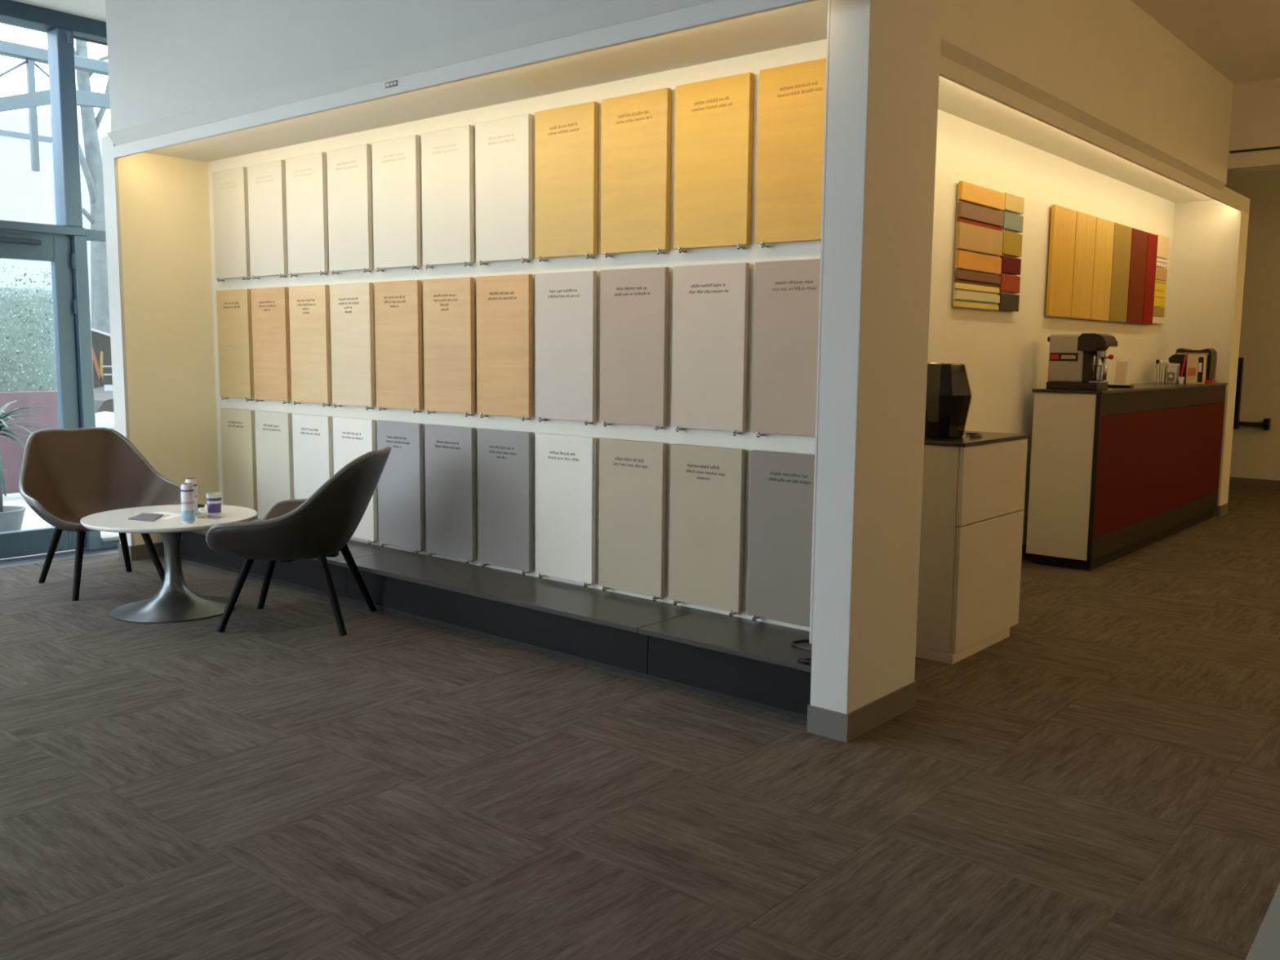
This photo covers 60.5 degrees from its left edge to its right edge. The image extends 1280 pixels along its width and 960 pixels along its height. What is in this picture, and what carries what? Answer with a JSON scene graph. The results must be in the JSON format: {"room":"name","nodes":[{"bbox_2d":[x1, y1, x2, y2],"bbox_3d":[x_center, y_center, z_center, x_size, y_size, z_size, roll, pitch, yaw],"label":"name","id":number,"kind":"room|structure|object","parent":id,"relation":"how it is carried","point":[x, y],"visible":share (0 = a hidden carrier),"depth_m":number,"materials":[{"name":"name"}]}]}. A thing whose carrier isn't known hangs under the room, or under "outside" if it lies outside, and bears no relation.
{"room":"materials showroom","nodes":[
{"label":"materials showroom","id":0,"kind":"room"},
{"bbox_2d":[117,152,219,555],"bbox_3d":[-2.897,-0.772,6.842,0.150,2.470,0.680,6,9,40],"label":"wall","id":1,"kind":"structure","parent":0,"point":[164,200],"depth_m":6.72,"materials":[{"name":"beige paint"}]},
{"bbox_2d":[101,135,134,546],"bbox_3d":[-3.123,-0.765,6.574,0.150,2.513,0.020,6,9,40],"label":"trim","id":2,"kind":"structure","parent":1,"relation":"attached to","point":[110,171],"depth_m":6.51,"materials":[{"name":"white paint"}]},
{"bbox_2d":[118,542,164,560],"bbox_3d":[-3.080,0.431,6.781,0.164,0.090,0.207,6,9,40],"label":"baseboard","id":3,"kind":"structure","parent":1,"relation":"attached to","point":[140,552],"depth_m":6.71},
{"bbox_2d":[105,0,612,131],"bbox_3d":[-1.151,-2.186,4.800,4.745,0.767,0.195,6,9,40],"label":"wall","id":4,"kind":"structure","parent":0,"point":[166,58],"depth_m":5.26,"materials":[{"name":"grey paint"}]},
{"bbox_2d":[385,80,397,88],"bbox_3d":[-1.067,-1.699,4.710,0.084,0.024,0.003,6,9,40],"label":"name plate","id":5,"kind":"object","parent":4,"relation":"attached to","point":[393,83],"visible":1,"depth_m":4.71,"materials":[{"name":"white paint"}]},
{"bbox_2d":[106,0,714,146],"bbox_3d":[-1.177,-1.775,4.866,4.800,0.066,0.195,6,9,40],"label":"trim","id":6,"kind":"structure","parent":4,"relation":"attached to","point":[612,12],"depth_m":4.53,"materials":[{"name":"white paint"}]},
{"bbox_2d":[113,0,815,158],"bbox_3d":[-1.213,-1.706,4.848,4.820,0.067,0.020,6,9,40],"label":"trim","id":7,"kind":"structure","parent":4,"relation":"attached to","point":[714,11],"depth_m":4.31,"materials":[{"name":"white paint"}]},
{"bbox_2d":[144,0,827,161],"bbox_3d":[-1.080,-1.763,5.111,4.676,0.012,0.560,6,9,40],"label":"soffit","id":8,"kind":"object","parent":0,"point":[806,22],"visible":0.75,"depth_m":4.63,"materials":[{"name":"paint"}]},
{"bbox_2d":[208,39,826,631],"bbox_3d":[-0.873,-0.609,5.509,4.676,2.500,0.120,6,9,40],"label":"wall","id":9,"kind":"structure","parent":0,"point":[753,63],"depth_m":4.92,"materials":[{"name":"paint"}]},
{"bbox_2d":[212,166,250,281],"bbox_3d":[-2.482,-1.542,6.661,0.360,0.663,0.050,6,9,40],"label":"sample","id":10,"kind":"object","parent":9,"relation":"attached to","point":[229,187],"visible":1,"depth_m":6.63,"materials":[{"name":"laminate"}]},
{"bbox_2d":[216,288,253,401],"bbox_3d":[-2.489,-0.827,6.746,0.360,0.677,0.050,6,9,40],"label":"sample","id":11,"kind":"object","parent":9,"relation":"attached to","point":[233,307],"visible":1,"depth_m":6.72,"materials":[{"name":"brown wood"}]},
{"bbox_2d":[220,408,257,519],"bbox_3d":[-2.497,-0.101,6.832,0.360,0.681,0.050,6,9,40],"label":"sample","id":12,"kind":"object","parent":9,"relation":"attached to","point":[237,428],"visible":0.81,"depth_m":6.80,"materials":[{"name":"laminate"}]},
{"bbox_2d":[247,160,288,279],"bbox_3d":[-2.174,-1.509,6.404,0.360,0.663,0.050,6,9,40],"label":"sample","id":13,"kind":"object","parent":9,"relation":"attached to","point":[266,181],"visible":1,"depth_m":6.38,"materials":[{"name":"laminate"}]},
{"bbox_2d":[250,286,291,404],"bbox_3d":[-2.182,-0.793,6.488,0.360,0.677,0.050,6,9,40],"label":"sample","id":14,"kind":"object","parent":9,"relation":"attached to","point":[269,305],"visible":1,"depth_m":6.46,"materials":[{"name":"brown wood"}]},
{"bbox_2d":[254,410,293,520],"bbox_3d":[-2.189,-0.067,6.574,0.360,0.681,0.050,6,9,40],"label":"sample","id":15,"kind":"object","parent":9,"relation":"attached to","point":[273,430],"visible":0.81,"depth_m":6.55,"materials":[{"name":"laminate"}]},
{"bbox_2d":[284,151,328,277],"bbox_3d":[-1.866,-1.475,6.146,0.360,0.663,0.050,6,9,40],"label":"sample","id":16,"kind":"object","parent":9,"relation":"attached to","point":[305,175],"visible":1,"depth_m":6.12,"materials":[{"name":"laminate"}]},
{"bbox_2d":[288,284,331,407],"bbox_3d":[-1.874,-0.759,6.231,0.360,0.677,0.050,6,9,40],"label":"sample","id":17,"kind":"object","parent":9,"relation":"attached to","point":[308,305],"visible":1,"depth_m":6.20,"materials":[{"name":"brown wood"}]},
{"bbox_2d":[292,413,333,499],"bbox_3d":[-1.882,-0.033,6.316,0.360,0.681,0.050,6,9,40],"label":"sample","id":18,"kind":"object","parent":9,"relation":"attached to","point":[312,434],"visible":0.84,"depth_m":6.29,"materials":[{"name":"laminate"}]},
{"bbox_2d":[326,143,373,275],"bbox_3d":[-1.559,-1.442,5.889,0.360,0.663,0.050,6,9,40],"label":"sample","id":19,"kind":"object","parent":9,"relation":"attached to","point":[348,168],"visible":1,"depth_m":5.86,"materials":[{"name":"laminate"}]},
{"bbox_2d":[329,282,375,409],"bbox_3d":[-1.566,-0.726,5.973,0.360,0.677,0.050,6,9,40],"label":"sample","id":20,"kind":"object","parent":9,"relation":"attached to","point":[351,304],"visible":1,"depth_m":5.95,"materials":[{"name":"brown wood"}]},
{"bbox_2d":[332,417,377,544],"bbox_3d":[-1.574,0.000,6.059,0.360,0.681,0.050,6,9,40],"label":"sample","id":21,"kind":"object","parent":9,"relation":"attached to","point":[353,437],"visible":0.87,"depth_m":6.01,"materials":[{"name":"laminate"}]},
{"bbox_2d":[371,134,421,271],"bbox_3d":[-1.251,-1.408,5.631,0.360,0.663,0.050,6,9,40],"label":"sample","id":22,"kind":"object","parent":9,"relation":"attached to","point":[396,183],"visible":1,"depth_m":5.61,"materials":[{"name":"laminate"}]},
{"bbox_2d":[373,280,422,413],"bbox_3d":[-1.259,-0.692,5.715,0.360,0.677,0.050,6,9,40],"label":"sample","id":23,"kind":"object","parent":9,"relation":"attached to","point":[397,304],"visible":1,"depth_m":5.69,"materials":[{"name":"brown wood"}]},
{"bbox_2d":[376,420,424,553],"bbox_3d":[-1.266,0.034,5.801,0.360,0.681,0.050,6,9,40],"label":"sample","id":24,"kind":"object","parent":9,"relation":"attached to","point":[401,504],"visible":0.99,"depth_m":5.77,"materials":[{"name":"laminate"}]},
{"bbox_2d":[421,124,474,268],"bbox_3d":[-0.944,-1.374,5.373,0.360,0.663,0.050,6,9,40],"label":"sample","id":25,"kind":"object","parent":9,"relation":"attached to","point":[446,154],"visible":1,"depth_m":5.35,"materials":[{"name":"laminate"}]},
{"bbox_2d":[422,277,475,417],"bbox_3d":[-0.951,-0.658,5.458,0.360,0.677,0.050,6,9,40],"label":"sample","id":26,"kind":"object","parent":9,"relation":"attached to","point":[448,304],"visible":1,"depth_m":5.43,"materials":[{"name":"brown wood"}]},
{"bbox_2d":[424,424,475,564],"bbox_3d":[-0.959,0.068,5.543,0.360,0.681,0.050,6,9,40],"label":"sample","id":27,"kind":"object","parent":9,"relation":"attached to","point":[450,451],"visible":1,"depth_m":5.52,"materials":[{"name":"laminate"}]},
{"bbox_2d":[475,113,532,265],"bbox_3d":[-0.636,-1.341,5.116,0.360,0.663,0.050,6,9,40],"label":"sample","id":28,"kind":"object","parent":9,"relation":"attached to","point":[503,146],"visible":1,"depth_m":5.09,"materials":[{"name":"laminate"}]},
{"bbox_2d":[475,274,532,421],"bbox_3d":[-0.644,-0.625,5.200,0.360,0.677,0.050,6,9,40],"label":"sample","id":29,"kind":"object","parent":9,"relation":"attached to","point":[504,302],"visible":1,"depth_m":5.17,"materials":[{"name":"brown wood"}]},
{"bbox_2d":[477,428,533,575],"bbox_3d":[-0.651,0.101,5.286,0.360,0.681,0.050,6,9,40],"label":"sample","id":30,"kind":"object","parent":9,"relation":"attached to","point":[504,457],"visible":1,"depth_m":5.26,"materials":[{"name":"laminate"}]},
{"bbox_2d":[535,271,596,425],"bbox_3d":[-0.336,-0.591,4.943,0.360,0.677,0.050,6,9,40],"label":"sample","id":31,"kind":"object","parent":9,"relation":"attached to","point":[566,302],"visible":1,"depth_m":4.92,"materials":[{"name":"laminate"}]},
{"bbox_2d":[535,101,598,262],"bbox_3d":[-0.329,-1.307,4.858,0.360,0.663,0.050,6,9,40],"label":"sample","id":32,"kind":"object","parent":9,"relation":"attached to","point":[566,137],"visible":1,"depth_m":4.84,"materials":[{"name":"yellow wood"}]},
{"bbox_2d":[600,266,669,430],"bbox_3d":[-0.029,-0.557,4.685,0.360,0.677,0.050,6,9,40],"label":"sample","id":33,"kind":"object","parent":9,"relation":"attached to","point":[634,316],"visible":1,"depth_m":4.66,"materials":[{"name":"laminate"}]},
{"bbox_2d":[600,87,671,257],"bbox_3d":[-0.021,-1.274,4.601,0.360,0.663,0.050,6,9,40],"label":"sample","id":34,"kind":"object","parent":9,"relation":"attached to","point":[636,128],"visible":1,"depth_m":4.58,"materials":[{"name":"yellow wood"}]},
{"bbox_2d":[671,262,749,435],"bbox_3d":[0.279,-0.524,4.427,0.360,0.677,0.050,6,9,40],"label":"sample","id":35,"kind":"object","parent":9,"relation":"attached to","point":[710,304],"visible":1,"depth_m":4.41,"materials":[{"name":"laminate"}]},
{"bbox_2d":[673,72,753,253],"bbox_3d":[0.286,-1.240,4.343,0.360,0.663,0.050,6,9,40],"label":"sample","id":36,"kind":"object","parent":9,"relation":"attached to","point":[713,126],"visible":1,"depth_m":4.32,"materials":[{"name":"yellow wood"}]},
{"bbox_2d":[751,258,820,437],"bbox_3d":[0.587,-0.490,4.170,0.360,0.677,0.050,6,9,40],"label":"sample","id":37,"kind":"object","parent":9,"relation":"attached to","point":[787,292],"visible":0.84,"depth_m":4.18,"materials":[{"name":"laminate"}]},
{"bbox_2d":[755,57,826,248],"bbox_3d":[0.594,-1.206,4.085,0.360,0.663,0.050,6,9,40],"label":"sample","id":38,"kind":"object","parent":9,"relation":"attached to","point":[792,97],"visible":0.85,"depth_m":4.09,"materials":[{"name":"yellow wood"}]},
{"bbox_2d":[0,484,1279,959],"bbox_3d":[1.069,0.801,4.914,10.000,0.120,16.349,6,9,40],"label":"floor","id":39,"kind":"structure","parent":0,"point":[1099,780],"depth_m":3.28,"materials":[{"name":"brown carpet"}]},
{"bbox_2d":[0,0,119,551],"bbox_3d":[-5.187,-0.971,4.868,0.244,3.280,8.500,6,9,40],"label":"window","id":40,"kind":"structure","parent":39,"relation":"on","point":[61,28],"depth_m":6.70,"materials":[{"name":"metal"}]},
{"bbox_2d":[0,231,85,559],"bbox_3d":[-3.864,-0.487,6.463,0.136,1.948,1.110,6,9,40],"label":"door","id":41,"kind":"structure","parent":40,"relation":"attached to","point":[56,250],"depth_m":6.76,"materials":[{"name":"blue metal"}]},
{"bbox_2d":[18,426,181,600],"bbox_3d":[-2.954,0.157,5.972,0.786,0.840,0.738,-6,9,-44],"label":"lounge chair","id":42,"kind":"object","parent":39,"relation":"on","point":[67,476],"visible":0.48,"depth_m":6.11,"materials":[{"name":"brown leather"}]},
{"bbox_2d":[80,504,257,623],"bbox_3d":[-2.306,0.409,5.421,0.800,0.470,0.800,6,9,40],"label":"pedestal table","id":43,"kind":"object","parent":39,"relation":"on","point":[175,602],"visible":0.91,"depth_m":5.34,"materials":[{"name":"white laminate"}]},
{"bbox_2d":[128,512,163,521],"bbox_3d":[-2.394,0.181,5.314,0.133,0.006,0.260,-1,7,-11],"label":"booklet","id":44,"kind":"object","parent":43,"relation":"on","point":[142,517],"visible":1,"depth_m":5.30,"materials":[{"name":"paper"}]},
{"bbox_2d":[152,511,181,519],"bbox_3d":[-2.305,0.173,5.403,0.139,0.002,0.285,-3,8,-31],"label":"paper sheet","id":45,"kind":"object","parent":43,"relation":"on","point":[173,515],"visible":0.9,"depth_m":5.42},
{"bbox_2d":[180,483,195,523],"bbox_3d":[-2.132,0.109,5.175,0.059,0.186,0.059,6,9,40],"label":"drink can","id":46,"kind":"object","parent":43,"relation":"on","point":[187,490],"visible":1,"depth_m":5.15,"materials":[{"name":"grey metal"}]},
{"bbox_2d":[185,478,198,516],"bbox_3d":[-2.195,0.085,5.371,0.055,0.186,0.055,6,9,40],"label":"drink can","id":47,"kind":"object","parent":43,"relation":"on","point":[193,481],"visible":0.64,"depth_m":5.36,"materials":[{"name":"grey metal"}]},
{"bbox_2d":[197,504,204,515],"bbox_3d":[-2.205,0.147,5.452,0.082,0.044,0.082,6,9,40],"label":"glass dish","id":48,"kind":"object","parent":43,"relation":"on","point":[198,505],"visible":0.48,"depth_m":5.46,"materials":[{"name":"clear glass"}]},
{"bbox_2d":[197,515,226,519],"bbox_3d":[-2.081,0.182,5.347,0.128,0.003,0.090,3,7,22],"label":"clear tray","id":49,"kind":"object","parent":43,"relation":"on","point":[209,517],"visible":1,"depth_m":5.34,"materials":[{"name":"plastic"}]},
{"bbox_2d":[205,492,222,514],"bbox_3d":[-2.126,0.117,5.480,0.076,0.100,0.076,6,9,40],"label":"paper cup","id":50,"kind":"object","parent":43,"relation":"on","point":[213,499],"visible":1,"depth_m":5.46,"materials":[{"name":"paper"}]},
{"bbox_2d":[205,445,391,635],"bbox_3d":[-1.565,0.264,5.188,0.738,0.840,0.786,1,7,3],"label":"lounge chair","id":51,"kind":"object","parent":39,"relation":"on","point":[321,526],"visible":1,"depth_m":4.96,"materials":[{"name":"fabric"}]},
{"bbox_2d":[181,520,812,720],"bbox_3d":[-1.058,0.543,5.436,4.661,0.226,0.416,6,9,40],"label":"plinth","id":52,"kind":"object","parent":39,"relation":"on","point":[748,662],"visible":0.66,"depth_m":4.65,"materials":[{"name":"laminate"}]},
{"bbox_2d":[791,639,812,664],"bbox_3d":[0.607,0.611,3.971,0.210,0.017,0.306,6,9,40],"label":"power cable","id":53,"kind":"object","parent":52,"relation":"on","point":[801,660],"visible":0.61,"depth_m":3.98,"materials":[{"name":"black plastic"}]},
{"bbox_2d":[535,432,595,587],"bbox_3d":[-0.344,0.135,5.028,0.360,0.681,0.050,6,9,40],"label":"sample","id":54,"kind":"object","parent":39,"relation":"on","point":[566,464],"visible":1,"depth_m":5.01,"materials":[{"name":"laminate"}]},
{"bbox_2d":[598,438,666,600],"bbox_3d":[-0.036,0.169,4.771,0.360,0.681,0.050,6,9,40],"label":"sample","id":55,"kind":"object","parent":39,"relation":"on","point":[633,473],"visible":1,"depth_m":4.75,"materials":[{"name":"laminate"}]},
{"bbox_2d":[668,444,745,616],"bbox_3d":[0.271,0.202,4.513,0.360,0.681,0.050,6,9,40],"label":"sample","id":56,"kind":"object","parent":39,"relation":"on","point":[707,483],"visible":1,"depth_m":4.49,"materials":[{"name":"laminate"}]},
{"bbox_2d":[747,449,814,626],"bbox_3d":[0.579,0.236,4.255,0.360,0.681,0.050,6,9,40],"label":"sample","id":57,"kind":"object","parent":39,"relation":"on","point":[782,483],"visible":0.86,"depth_m":4.26,"materials":[{"name":"laminate"}]},
{"bbox_2d":[915,430,1029,664],"bbox_3d":[1.294,0.255,5.056,0.692,0.936,0.714,6,9,40],"label":"base cabinet","id":58,"kind":"object","parent":39,"relation":"on","point":[974,488],"visible":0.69,"depth_m":4.69,"materials":[{"name":"laminate"}]},
{"bbox_2d":[924,363,972,437],"bbox_3d":[1.337,-0.354,4.857,0.255,0.322,0.254,6,9,40],"label":"coffee machine","id":59,"kind":"object","parent":58,"relation":"on","point":[948,391],"visible":0.77,"depth_m":4.76,"materials":[{"name":"plastic"}]},
{"bbox_2d":[965,432,982,437],"bbox_3d":[1.488,-0.199,4.863,0.071,0.012,0.176,2,7,11],"label":"power cable","id":60,"kind":"object","parent":58,"relation":"on","point":[971,434],"visible":1,"depth_m":4.88,"materials":[{"name":"black plastic"}]},
{"bbox_2d":[1026,382,1227,570],"bbox_3d":[3.559,-0.128,7.841,0.415,1.091,3.102,6,9,40],"label":"counter","id":61,"kind":"object","parent":39,"relation":"on","point":[1116,473],"depth_m":6.88,"materials":[{"name":"white paint"}]},
{"bbox_2d":[1045,333,1117,390],"bbox_3d":[2.696,-0.725,6.723,0.386,0.340,0.226,6,9,40],"label":"espresso machine","id":62,"kind":"object","parent":61,"relation":"on","point":[1073,358],"visible":1,"depth_m":6.64,"materials":[{"name":"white plastic"}]},
{"bbox_2d":[1107,359,1133,387],"bbox_3d":[3.154,-0.699,7.200,0.150,0.185,0.080,6,9,40],"label":"menu stand","id":63,"kind":"object","parent":61,"relation":"on","point":[1122,368],"visible":0.87,"depth_m":7.20,"materials":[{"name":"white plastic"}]},
{"bbox_2d":[1114,361,1128,382],"bbox_3d":[3.155,-0.706,7.201,0.070,0.140,0.036,6,9,40],"label":"print","id":64,"kind":"object","parent":63,"relation":"on","point":[1121,368],"depth_m":7.20},
{"bbox_2d":[1154,359,1167,382],"bbox_3d":[4.085,-0.854,8.604,0.087,0.183,0.080,6,9,40],"label":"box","id":65,"kind":"object","parent":61,"relation":"on","point":[1160,371],"visible":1,"depth_m":8.59,"materials":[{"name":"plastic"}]},
{"bbox_2d":[1166,367,1178,383],"bbox_3d":[4.148,-0.823,8.552,0.078,0.135,0.084,6,9,40],"label":"box","id":66,"kind":"object","parent":61,"relation":"on","point":[1171,372],"visible":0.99,"depth_m":8.53,"materials":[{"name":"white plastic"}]},
{"bbox_2d":[1177,377,1184,383],"bbox_3d":[4.198,-0.775,8.516,0.048,0.050,0.048,6,9,40],"label":"cup","id":67,"kind":"object","parent":61,"relation":"on","point":[1180,380],"visible":1,"depth_m":8.50,"materials":[{"name":"white paper"}]},
{"bbox_2d":[1180,351,1187,377],"bbox_3d":[4.209,-0.873,8.505,0.048,0.234,0.014,3,7,16],"label":"straw","id":68,"kind":"object","parent":67,"relation":"in","point":[1185,357],"visible":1,"depth_m":8.50,"materials":[{"name":"red plastic"}]},
{"bbox_2d":[1168,348,1217,382],"bbox_3d":[4.369,-0.905,8.686,0.310,0.272,0.220,6,9,40],"label":"machine","id":69,"kind":"object","parent":61,"relation":"on","point":[1179,357],"visible":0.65,"depth_m":8.62,"materials":[{"name":"black plastic"}]},
{"bbox_2d":[1185,354,1207,383],"bbox_3d":[4.315,-0.860,8.512,0.122,0.222,0.082,6,9,40],"label":"carton","id":70,"kind":"object","parent":61,"relation":"on","point":[1196,370],"visible":0.99,"depth_m":8.48,"materials":[{"name":"white cardboard"}]},
{"bbox_2d":[1186,368,1195,375],"bbox_3d":[4.271,-0.838,8.499,0.058,0.060,0.002,6,9,40],"label":"print","id":71,"kind":"object","parent":70,"relation":"attached to","point":[1190,371],"depth_m":8.50},
{"bbox_2d":[1198,362,1201,372],"bbox_3d":[4.315,-0.867,8.457,0.022,0.070,0.001,6,9,40],"label":"print","id":72,"kind":"object","parent":70,"relation":"attached to","point":[1199,363],"depth_m":8.46,"materials":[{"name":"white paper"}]},
{"bbox_2d":[1196,356,1204,382],"bbox_3d":[4.319,-0.850,8.457,0.035,0.195,0.002,6,9,40],"label":"print","id":73,"kind":"object","parent":70,"relation":"attached to","point":[1200,360],"depth_m":8.46,"materials":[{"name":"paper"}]},
{"bbox_2d":[1204,379,1216,383],"bbox_3d":[4.434,-0.764,8.541,0.062,0.028,0.150,6,9,40],"label":"tray","id":74,"kind":"object","parent":61,"relation":"on","point":[1210,381],"visible":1,"depth_m":8.49,"materials":[{"name":"plastic"}]},
{"bbox_2d":[1245,883,1279,959],"bbox_3d":[0.955,0.853,0.791,0.988,0.740,0.730,6,9,40],"label":"table","id":75,"kind":"object","parent":39,"relation":"on","point":[1265,945],"visible":1,"depth_m":1.07,"materials":[{"name":"grey laminate"}]},
{"bbox_2d":[11,0,1279,84],"bbox_3d":[1.089,-2.588,4.495,10.200,0.150,16.500,6,9,40],"label":"ceiling","id":76,"kind":"structure","parent":0,"point":[1240,39],"depth_m":6.64,"materials":[{"name":"paint"}]},
{"bbox_2d":[808,0,942,714],"bbox_3d":[0.813,-0.775,3.742,0.155,3.280,0.500,6,9,40],"label":"wall column","id":77,"kind":"structure","parent":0,"point":[882,82],"depth_m":3.66,"materials":[{"name":"white paint"}]},
{"bbox_2d":[806,680,917,742],"bbox_3d":[0.801,0.807,3.925,0.156,0.095,0.514,6,9,40],"label":"baseboard","id":78,"kind":"structure","parent":77,"relation":"attached to","point":[837,726],"depth_m":3.77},
{"bbox_2d":[927,109,1174,544],"bbox_3d":[2.350,-0.813,6.843,0.120,2.660,6.100,6,9,40],"label":"wall","id":79,"kind":"structure","parent":0,"point":[1005,354],"depth_m":6.67,"materials":[{"name":"paint"}]},
{"bbox_2d":[952,181,1024,311],"bbox_3d":[1.979,-1.302,6.211,0.036,0.668,0.875,6,9,40],"label":"board","id":80,"kind":"object","parent":79,"relation":"attached to","point":[988,243],"visible":1,"depth_m":6.15,"materials":[{"name":"multicoloured paint"}]},
{"bbox_2d":[1021,543,1034,559],"bbox_3d":[2.382,0.469,6.949,0.007,0.090,6.090,6,9,40],"label":"baseboard","id":81,"kind":"structure","parent":79,"relation":"attached to","point":[1024,554],"depth_m":7.05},
{"bbox_2d":[1045,204,1168,324],"bbox_3d":[3.414,-1.495,7.899,0.036,0.700,2.583,6,9,40],"label":"board","id":82,"kind":"object","parent":79,"relation":"attached to","point":[1100,269],"visible":1,"depth_m":7.67,"materials":[{"name":"multicoloured paint"}]},
{"bbox_2d":[937,75,1214,203],"bbox_3d":[2.590,-2.005,6.509,0.474,0.022,6.100,6,9,40],"label":"soffit","id":83,"kind":"object","parent":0,"point":[954,99],"visible":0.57,"depth_m":6.41,"materials":[{"name":"paint"}]},
{"bbox_2d":[940,0,1233,183],"bbox_3d":[2.357,-2.300,5.852,0.150,0.713,5.950,6,9,40],"label":"wall","id":84,"kind":"structure","parent":0,"point":[1110,60],"depth_m":6.01,"materials":[{"name":"white paint"}]},
{"bbox_2d":[940,38,1226,190],"bbox_3d":[2.550,-1.942,6.056,0.056,0.042,5.450,6,9,40],"label":"trim","id":85,"kind":"structure","parent":84,"relation":"attached to","point":[948,50],"depth_m":5.54,"materials":[{"name":"white paint"}]},
{"bbox_2d":[939,55,1249,213],"bbox_3d":[2.829,-1.953,6.489,0.114,0.117,6.370,6,9,40],"label":"trim","id":86,"kind":"structure","parent":84,"relation":"attached to","point":[950,70],"depth_m":5.76,"materials":[{"name":"white paint"}]},
{"bbox_2d":[1164,200,1248,506],"bbox_3d":[4.593,-1.006,9.110,0.614,2.560,0.270,6,9,40],"label":"wall","id":87,"kind":"structure","parent":0,"point":[1210,239],"depth_m":8.89,"materials":[{"name":"paint"}]},
{"bbox_2d":[1212,502,1228,516],"bbox_3d":[4.589,0.222,9.243,0.601,0.090,0.277,6,9,40],"label":"baseboard","id":88,"kind":"structure","parent":87,"relation":"attached to","point":[1221,510],"depth_m":8.98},
{"bbox_2d":[1224,168,1279,480],"bbox_3d":[6.626,-1.539,10.735,9.650,3.280,0.150,6,9,40],"label":"wall","id":89,"kind":"structure","parent":0,"point":[1255,451],"depth_m":10.99,"materials":[{"name":"white paint"}]},
{"bbox_2d":[1233,357,1271,430],"bbox_3d":[6.170,-0.869,11.044,0.340,0.718,0.080,6,9,40],"label":"grab bar","id":90,"kind":"object","parent":89,"relation":"attached to","point":[1266,424],"visible":0.9,"depth_m":11.09,"materials":[{"name":"black metal"}]},
{"bbox_2d":[1229,476,1279,488],"bbox_3d":[7.263,0.137,10.268,7.500,0.075,0.015,6,9,40],"label":"baseboard","id":91,"kind":"structure","parent":89,"relation":"attached to","point":[1233,480],"depth_m":11.12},
{"bbox_2d":[1227,77,1279,173],"bbox_3d":[6.249,-2.404,6.617,4.800,0.605,0.250,6,9,40],"label":"wall","id":92,"kind":"structure","parent":0,"point":[1255,104],"depth_m":7.96,"materials":[{"name":"white paint"}]},
{"bbox_2d":[1229,146,1279,153],"bbox_3d":[6.127,-2.213,6.566,4.690,0.015,0.015,6,9,40],"label":"track","id":93,"kind":"object","parent":92,"relation":"attached to","point":[1276,147],"visible":1,"depth_m":7.96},
{"label":"outside","id":94,"kind":"structure","parent":0,"visible":0},
{"bbox_2d":[2,493,115,534],"bbox_3d":[-15.075,-1.048,20.172,34.500,0.240,55.000,6,9,40],"label":"ground","id":95,"kind":"structure","parent":94,"point":[31,520],"depth_m":8.81,"materials":[{"name":"concrete"}]},
{"bbox_2d":[0,400,56,532],"bbox_3d":[-4.426,-0.041,7.435,0.880,0.966,0.980,2,7,8],"label":"potted palm","id":96,"kind":"object","parent":95,"relation":"on","point":[11,517],"visible":0.84,"depth_m":7.43,"materials":[{"name":"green plant"}]},
{"bbox_2d":[0,505,26,532],"bbox_3d":[-4.389,0.320,7.478,0.380,0.240,0.380,6,9,40],"label":"pot","id":97,"kind":"object","parent":96,"relation":"attached to","point":[11,517],"depth_m":7.42,"materials":[{"name":"ceramic"}]},
{"bbox_2d":[0,262,57,391],"bbox_3d":[-7.630,-0.838,8.922,0.967,2.134,5.723,6,9,40],"label":"hedge","id":98,"kind":"object","parent":95,"relation":"on","point":[28,362],"visible":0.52,"depth_m":10.54,"materials":[{"name":"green plant"}]},
{"bbox_2d":[0,391,59,493],"bbox_3d":[-6.632,-0.154,8.286,0.080,0.945,4.332,6,9,40],"label":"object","id":99,"kind":"object","parent":95,"relation":"on","point":[11,452],"visible":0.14,"depth_m":9.63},
{"bbox_2d":[0,40,110,171],"bbox_3d":[-7.039,-2.677,10.535,3.262,5.422,13.000,6,9,40],"label":"steel structure","id":100,"kind":"object","parent":95,"relation":"on","point":[32,100],"visible":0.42,"depth_m":10.64},
{"bbox_2d":[0,111,111,327],"bbox_3d":[-15.551,-3.807,19.618,10.020,5.360,28.000,6,9,40],"label":"sky","id":101,"kind":"structure","parent":95,"relation":"on","point":[26,195],"depth_m":18.26,"materials":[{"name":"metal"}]},
{"bbox_2d":[74,39,110,333],"bbox_3d":[-7.023,-3.456,14.249,0.320,6.105,1.160,4,8,29],"label":"bare tree","id":102,"kind":"object","parent":95,"relation":"on","point":[91,166],"visible":0.39,"depth_m":14.13,"materials":[{"name":"grey plant"}]},
{"bbox_2d":[90,327,112,388],"bbox_3d":[-6.492,-1.126,13.662,0.130,1.620,1.000,6,9,40],"label":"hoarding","id":103,"kind":"object","parent":95,"relation":"on","point":[100,340],"visible":0.27,"depth_m":13.43,"materials":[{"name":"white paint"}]},
{"bbox_2d":[93,384,114,413],"bbox_3d":[-4.697,-0.867,12.738,1.200,1.360,3.630,6,9,40],"label":"parked car","id":104,"kind":"object","parent":95,"relation":"on","point":[104,396],"visible":0.04,"depth_m":11.11,"materials":[{"name":"paint"}]},
{"bbox_2d":[94,411,114,428],"bbox_3d":[-4.941,-0.261,10.181,0.460,0.750,0.530,6,9,40],"label":"ball","id":105,"kind":"object","parent":95,"relation":"on","point":[104,419],"visible":0.19,"depth_m":10.03,"materials":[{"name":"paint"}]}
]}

